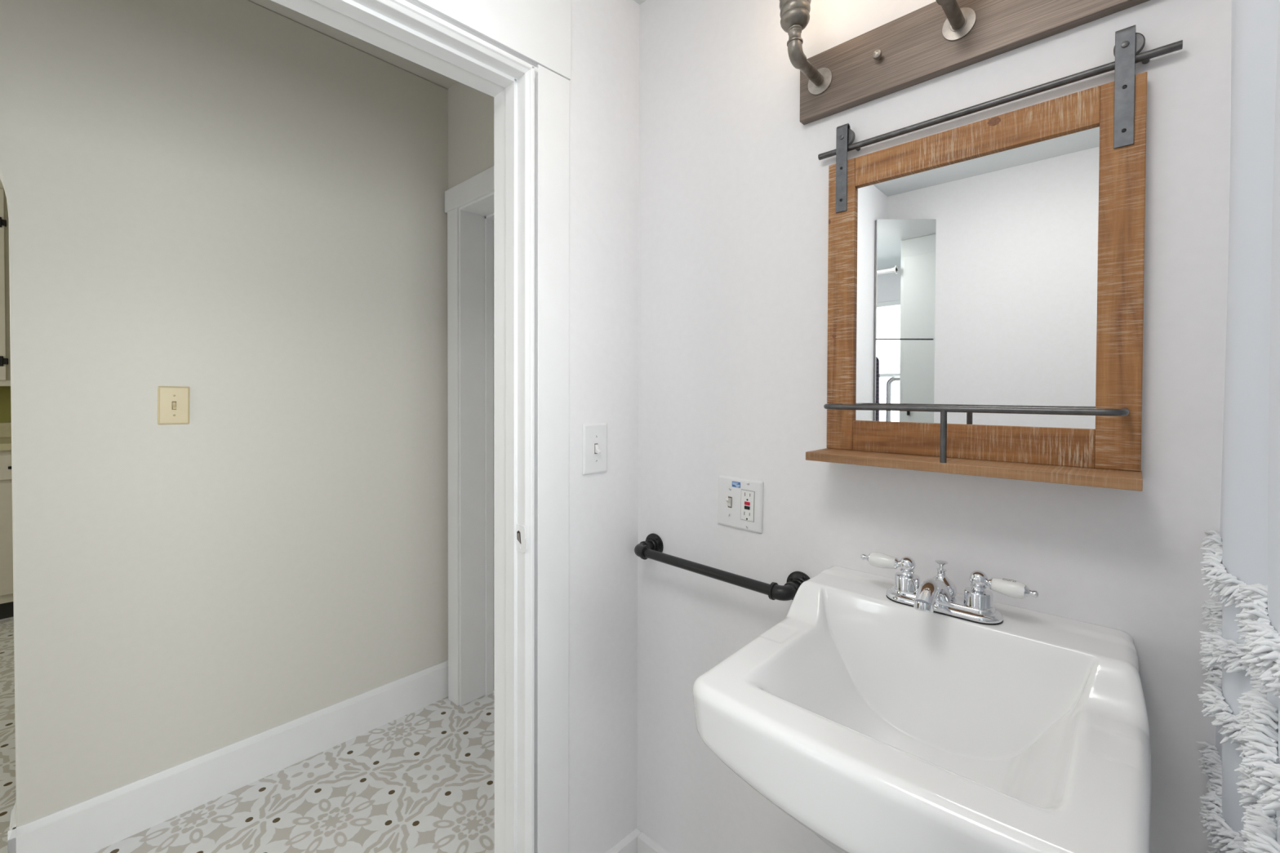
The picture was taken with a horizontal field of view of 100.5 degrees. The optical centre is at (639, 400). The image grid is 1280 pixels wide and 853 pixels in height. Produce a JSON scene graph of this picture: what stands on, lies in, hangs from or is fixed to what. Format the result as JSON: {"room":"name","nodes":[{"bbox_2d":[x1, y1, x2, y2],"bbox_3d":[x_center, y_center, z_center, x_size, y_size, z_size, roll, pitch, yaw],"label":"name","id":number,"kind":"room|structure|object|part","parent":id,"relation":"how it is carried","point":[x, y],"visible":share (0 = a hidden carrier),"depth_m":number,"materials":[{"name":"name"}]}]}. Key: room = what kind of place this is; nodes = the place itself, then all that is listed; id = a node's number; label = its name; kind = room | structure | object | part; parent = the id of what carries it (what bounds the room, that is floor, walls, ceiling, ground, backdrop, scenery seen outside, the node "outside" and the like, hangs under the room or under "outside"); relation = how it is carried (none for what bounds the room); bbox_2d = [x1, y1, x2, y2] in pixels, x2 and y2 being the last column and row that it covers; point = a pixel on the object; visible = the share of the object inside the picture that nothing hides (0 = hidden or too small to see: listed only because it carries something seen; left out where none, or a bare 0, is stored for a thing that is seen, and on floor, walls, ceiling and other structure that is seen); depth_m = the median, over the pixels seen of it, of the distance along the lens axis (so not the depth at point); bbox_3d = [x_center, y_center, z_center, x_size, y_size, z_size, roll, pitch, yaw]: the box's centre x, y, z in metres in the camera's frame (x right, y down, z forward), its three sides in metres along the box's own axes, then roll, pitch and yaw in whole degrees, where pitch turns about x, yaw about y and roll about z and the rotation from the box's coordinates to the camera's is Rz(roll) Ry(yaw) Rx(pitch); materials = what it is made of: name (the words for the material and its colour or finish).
{"room":"bathroom","nodes":[
{"label":"bathroom","id":0,"kind":"room"},
{"bbox_2d":[0,386,11,422],"bbox_3d":[-4.249,-0.052,3.239,0.100,2.590,3.100,1,1,43],"label":"wall","id":1,"kind":"structure","parent":0,"point":[5,391],"depth_m":3.39,"materials":[{"name":"paint"}]},
{"bbox_2d":[0,179,10,386],"bbox_3d":[-4.184,-0.711,2.968,0.344,1.255,1.200,1,1,43],"label":"upper cabinet","id":2,"kind":"object","parent":1,"relation":"attached to","point":[5,349],"visible":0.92,"depth_m":3.17,"materials":[{"name":"paint"}]},
{"bbox_3d":[-3.944,-0.686,2.999,0.018,1.135,0.472,1,1,43],"label":"cupboard door","id":3,"kind":"part","parent":2,"relation":"part of","materials":[{"name":"paint"}]},
{"bbox_2d":[0,0,448,826],"bbox_3d":[-1.628,-0.020,1.492,0.120,2.590,2.800,1,1,43],"label":"wall","id":4,"kind":"structure","parent":0,"point":[240,204],"depth_m":1.69,"materials":[{"name":"paint"}]},
{"bbox_2d":[157,386,190,424],"bbox_3d":[-1.416,0.016,1.619,0.020,0.117,0.075,1,1,43],"label":"light switch","id":5,"kind":"object","parent":4,"relation":"attached to","point":[173,402],"visible":1,"depth_m":1.62,"materials":[{"name":"beige plastic"}]},
{"bbox_2d":[7,660,448,852],"bbox_3d":[-1.283,1.196,1.885,0.148,0.150,1.225,1,1,43],"label":"baseboard","id":6,"kind":"structure","parent":4,"relation":"attached to","point":[93,824],"depth_m":1.70,"materials":[{"name":"paint"}]},
{"bbox_2d":[0,617,494,852],"bbox_3d":[-1.818,1.339,1.104,6.800,0.120,3.650,1,1,43],"label":"floor","id":7,"kind":"structure","parent":0,"point":[422,780],"depth_m":1.70,"materials":[{"name":"tile"}]},
{"bbox_2d":[0,450,13,619],"bbox_3d":[-4.015,0.765,2.963,0.633,0.965,1.400,1,1,43],"label":"base cabinet","id":8,"kind":"object","parent":7,"relation":"on","point":[6,606],"visible":0.22,"depth_m":3.00,"materials":[{"name":"paint"}]},
{"bbox_2d":[0,422,11,451],"bbox_3d":[-4.015,0.215,2.957,0.628,0.135,1.400,1,1,43],"label":"countertop","id":9,"kind":"structure","parent":8,"relation":"on","point":[5,428],"depth_m":3.36,"materials":[{"name":"beige"}]},
{"bbox_3d":[-3.716,0.380,2.852,0.018,0.140,0.550,1,1,43],"label":"drawer","id":10,"kind":"part","parent":8,"relation":"part of","materials":[{"name":"paint"}]},
{"bbox_3d":[-3.717,0.785,2.858,0.018,0.630,0.550,1,1,43],"label":"cupboard door","id":11,"kind":"part","parent":8,"relation":"part of","materials":[{"name":"paint"}]},
{"bbox_2d":[248,0,457,88],"bbox_3d":[-1.218,-1.359,1.133,1.200,0.100,2.750,1,1,43],"label":"ceiling","id":12,"kind":"structure","parent":0,"point":[437,78],"depth_m":1.98,"materials":[{"name":"paint"}]},
{"bbox_2d":[448,81,493,189],"bbox_3d":[-0.389,-0.023,1.960,1.062,2.590,0.120,1,1,43],"label":"wall","id":13,"kind":"structure","parent":0,"point":[470,109],"depth_m":2.15,"materials":[{"name":"paint"}]},
{"bbox_2d":[444,165,493,706],"bbox_3d":[-0.463,0.200,1.933,0.965,2.146,0.024,1,1,43],"label":"trim","id":14,"kind":"structure","parent":13,"relation":"attached to","point":[481,184],"depth_m":2.21,"materials":[{"name":"paint"}]},
{"bbox_2d":[458,191,494,706],"bbox_3d":[-0.399,0.241,2.000,0.786,2.062,0.184,1,1,43],"label":"door","id":15,"kind":"structure","parent":13,"relation":"in","point":[476,218],"depth_m":2.24,"materials":[{"name":"paint"}]},
{"bbox_2d":[404,0,639,852],"bbox_3d":[-0.494,0.122,0.978,1.520,2.326,0.055,-1,1,-45],"label":"wall","id":16,"kind":"structure","parent":0,"point":[604,215],"depth_m":1.33,"materials":[{"name":"paint"}]},
{"bbox_2d":[271,0,538,852],"bbox_3d":[-0.592,0.270,0.939,0.880,2.032,0.142,-1,1,-45],"label":"door jamb","id":17,"kind":"object","parent":16,"relation":"in","point":[401,28],"depth_m":1.20,"materials":[{"name":"paint"}]},
{"bbox_2d":[516,524,527,553],"bbox_3d":[-0.267,0.311,1.196,0.003,0.062,0.047,-1,1,-45],"label":"strike plate","id":18,"kind":"object","parent":17,"relation":"attached to","point":[522,542],"visible":1,"depth_m":1.19,"materials":[{"name":"paint"}]},
{"bbox_2d":[413,0,571,852],"bbox_3d":[-0.547,0.143,0.882,1.070,2.286,0.008,-1,1,-45],"label":"trim","id":19,"kind":"structure","parent":16,"relation":"attached to","point":[539,31],"depth_m":1.22,"materials":[{"name":"paint"}]},
{"bbox_2d":[582,422,607,475],"bbox_3d":[-0.105,0.119,1.309,0.076,0.124,0.020,-1,1,-45],"label":"light switch","id":20,"kind":"object","parent":16,"relation":"attached to","point":[594,435],"visible":1,"depth_m":1.31,"materials":[{"name":"white plastic"}]},
{"bbox_2d":[606,828,641,852],"bbox_3d":[-0.084,1.218,1.348,0.231,0.127,0.020,-1,1,-45],"label":"baseboard","id":21,"kind":"structure","parent":16,"relation":"attached to","point":[628,844],"depth_m":1.39,"materials":[{"name":"paint"}]},
{"bbox_2d":[633,0,645,4],"bbox_3d":[0.036,-1.202,0.061,2.080,0.350,2.180,1,1,43],"label":"ceiling","id":22,"kind":"structure","parent":0,"point":[639,2],"depth_m":1.39,"materials":[{"name":"paint"}]},
{"bbox_2d":[636,0,1231,852],"bbox_3d":[0.744,0.129,0.810,2.030,2.326,0.120,1,1,43],"label":"wall","id":23,"kind":"structure","parent":0,"point":[734,188],"depth_m":1.08,"materials":[{"name":"paint"}]},
{"bbox_2d":[637,832,669,852],"bbox_3d":[0.388,1.224,1.055,1.060,0.127,0.020,1,1,43],"label":"baseboard","id":24,"kind":"structure","parent":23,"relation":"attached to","point":[645,844],"depth_m":1.39,"materials":[{"name":"paint"}]},
{"bbox_2d":[634,533,809,600],"bbox_3d":[0.158,0.382,1.217,0.464,0.066,0.083,1,1,43],"label":"towel bar","id":25,"kind":"object","parent":23,"relation":"attached to","point":[652,548],"visible":0.93,"depth_m":1.15,"materials":[{"name":"black metal"}]},
{"bbox_2d":[717,475,763,533],"bbox_3d":[0.221,0.234,1.201,0.119,0.117,0.020,1,1,43],"label":"outlet switch plate","id":26,"kind":"object","parent":23,"relation":"attached to","point":[740,500],"visible":1,"depth_m":1.20,"materials":[{"name":"grey plastic"}]},
{"bbox_2d":[740,488,754,522],"bbox_3d":[0.241,0.235,1.189,0.035,0.069,0.005,1,1,43],"label":"outlet","id":27,"kind":"object","parent":26,"relation":"attached to","point":[747,495],"depth_m":1.19,"materials":[{"name":"white plastic"}]},
{"bbox_2d":[692,565,1151,852],"bbox_3d":[0.383,0.583,0.746,0.478,0.500,0.470,1,1,43],"label":"sink","id":28,"kind":"object","parent":23,"relation":"attached to","point":[876,723],"visible":0.99,"depth_m":0.70,"materials":[{"name":"ceramic"}]},
{"bbox_2d":[860,552,1039,625],"bbox_3d":[0.462,0.299,0.833,0.254,0.074,0.136,1,1,43],"label":"faucet","id":29,"kind":"object","parent":28,"relation":"on","point":[937,593],"visible":1,"depth_m":0.82,"materials":[{"name":"silver metal"}]},
{"bbox_3d":[0.439,0.278,0.904,0.010,0.018,0.018,1,1,43],"label":"lever","id":30,"kind":"part","parent":29,"relation":"part of","materials":[{"name":"silver metal"}]},
{"bbox_3d":[0.455,0.301,0.825,0.031,0.050,0.114,1,1,43],"label":"spout","id":31,"kind":"part","parent":29,"relation":"part of","materials":[{"name":"silver metal"}]},
{"bbox_3d":[0.491,0.269,0.867,0.019,0.015,0.019,1,1,43],"label":"lift rod","id":32,"kind":"part","parent":29,"relation":"part of","materials":[{"name":"silver metal"}]},
{"bbox_3d":[0.487,0.325,0.861,0.167,0.016,0.061,1,1,43],"label":"plate","id":33,"kind":"part","parent":29,"relation":"part of","materials":[{"name":"silver metal"}]},
{"bbox_3d":[0.535,0.280,0.815,0.010,0.018,0.018,1,1,43],"label":"lever","id":34,"kind":"part","parent":29,"relation":"part of","materials":[{"name":"silver metal"}]},
{"bbox_2d":[779,0,1149,124],"bbox_3d":[0.493,-0.702,0.844,0.568,0.278,0.158,1,1,43],"label":"vanity light","id":35,"kind":"object","parent":23,"relation":"attached to","point":[940,37],"visible":1,"depth_m":0.93,"materials":[{"name":"brown wood"}]},
{"bbox_3d":[0.314,-0.648,1.006,0.028,0.062,0.119,1,1,43],"label":"pipe arm","id":36,"kind":"part","parent":35,"relation":"part of","materials":[{"name":"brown metal"}]},
{"bbox_3d":[0.490,-0.645,0.842,0.028,0.062,0.119,1,1,43],"label":"pipe arm","id":37,"kind":"part","parent":35,"relation":"part of","materials":[{"name":"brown metal"}]},
{"bbox_2d":[805,24,1182,491],"bbox_3d":[0.514,-0.207,0.861,0.506,0.638,0.112,1,1,43],"label":"mirror","id":38,"kind":"object","parent":23,"relation":"attached to","point":[985,277],"visible":1,"depth_m":0.85,"materials":[{"name":"brown wood"}]},
{"bbox_3d":[0.475,0.056,0.832,0.009,0.084,0.009,1,1,43],"label":"rail post","id":39,"kind":"part","parent":38,"relation":"part of","materials":[{"name":"metal"}]},
{"bbox_2d":[805,448,1142,491],"bbox_3d":[0.508,0.105,0.868,0.452,0.015,0.109,1,1,43],"label":"shelf","id":40,"kind":"object","parent":38,"relation":"attached to","point":[1121,475],"depth_m":0.81,"materials":[{"name":"brown wood"}]},
{"bbox_3d":[0.539,0.068,0.899,0.350,0.056,0.021,1,1,43],"label":"frame rail","id":41,"kind":"part","parent":38,"relation":"part of","materials":[{"name":"brown wood"}]},
{"bbox_3d":[0.505,0.013,0.856,0.414,0.010,0.086,1,1,43],"label":"guard rail","id":42,"kind":"part","parent":38,"relation":"part of","materials":[{"name":"metal"}]},
{"bbox_3d":[0.539,-0.181,0.895,0.358,0.450,0.003,1,1,43],"label":"glass","id":43,"kind":"part","parent":38,"relation":"part of","materials":[{"name":"white mirror"}]},
{"bbox_3d":[0.541,-0.429,0.892,0.350,0.054,0.021,1,1,43],"label":"frame rail","id":44,"kind":"part","parent":38,"relation":"part of","materials":[{"name":"brown wood"}]},
{"bbox_3d":[0.542,-0.481,0.886,0.506,0.011,0.011,1,1,43],"label":"track rod","id":45,"kind":"part","parent":38,"relation":"part of","materials":[{"name":"metal"}]},
{"bbox_3d":[0.307,-0.831,0.176,0.052,0.052,1.387,1,1,43],"label":"curtain rod","id":46,"kind":"object","parent":23,"relation":"attached to","visible":0},
{"bbox_2d":[1195,0,1279,852],"bbox_3d":[0.570,0.150,0.482,0.070,2.010,0.604,1,1,43],"label":"shower curtain","id":47,"kind":"object","parent":46,"relation":"hanging from","point":[1240,811],"visible":1,"depth_m":0.55,"materials":[{"name":"white fabric"}]}
]}

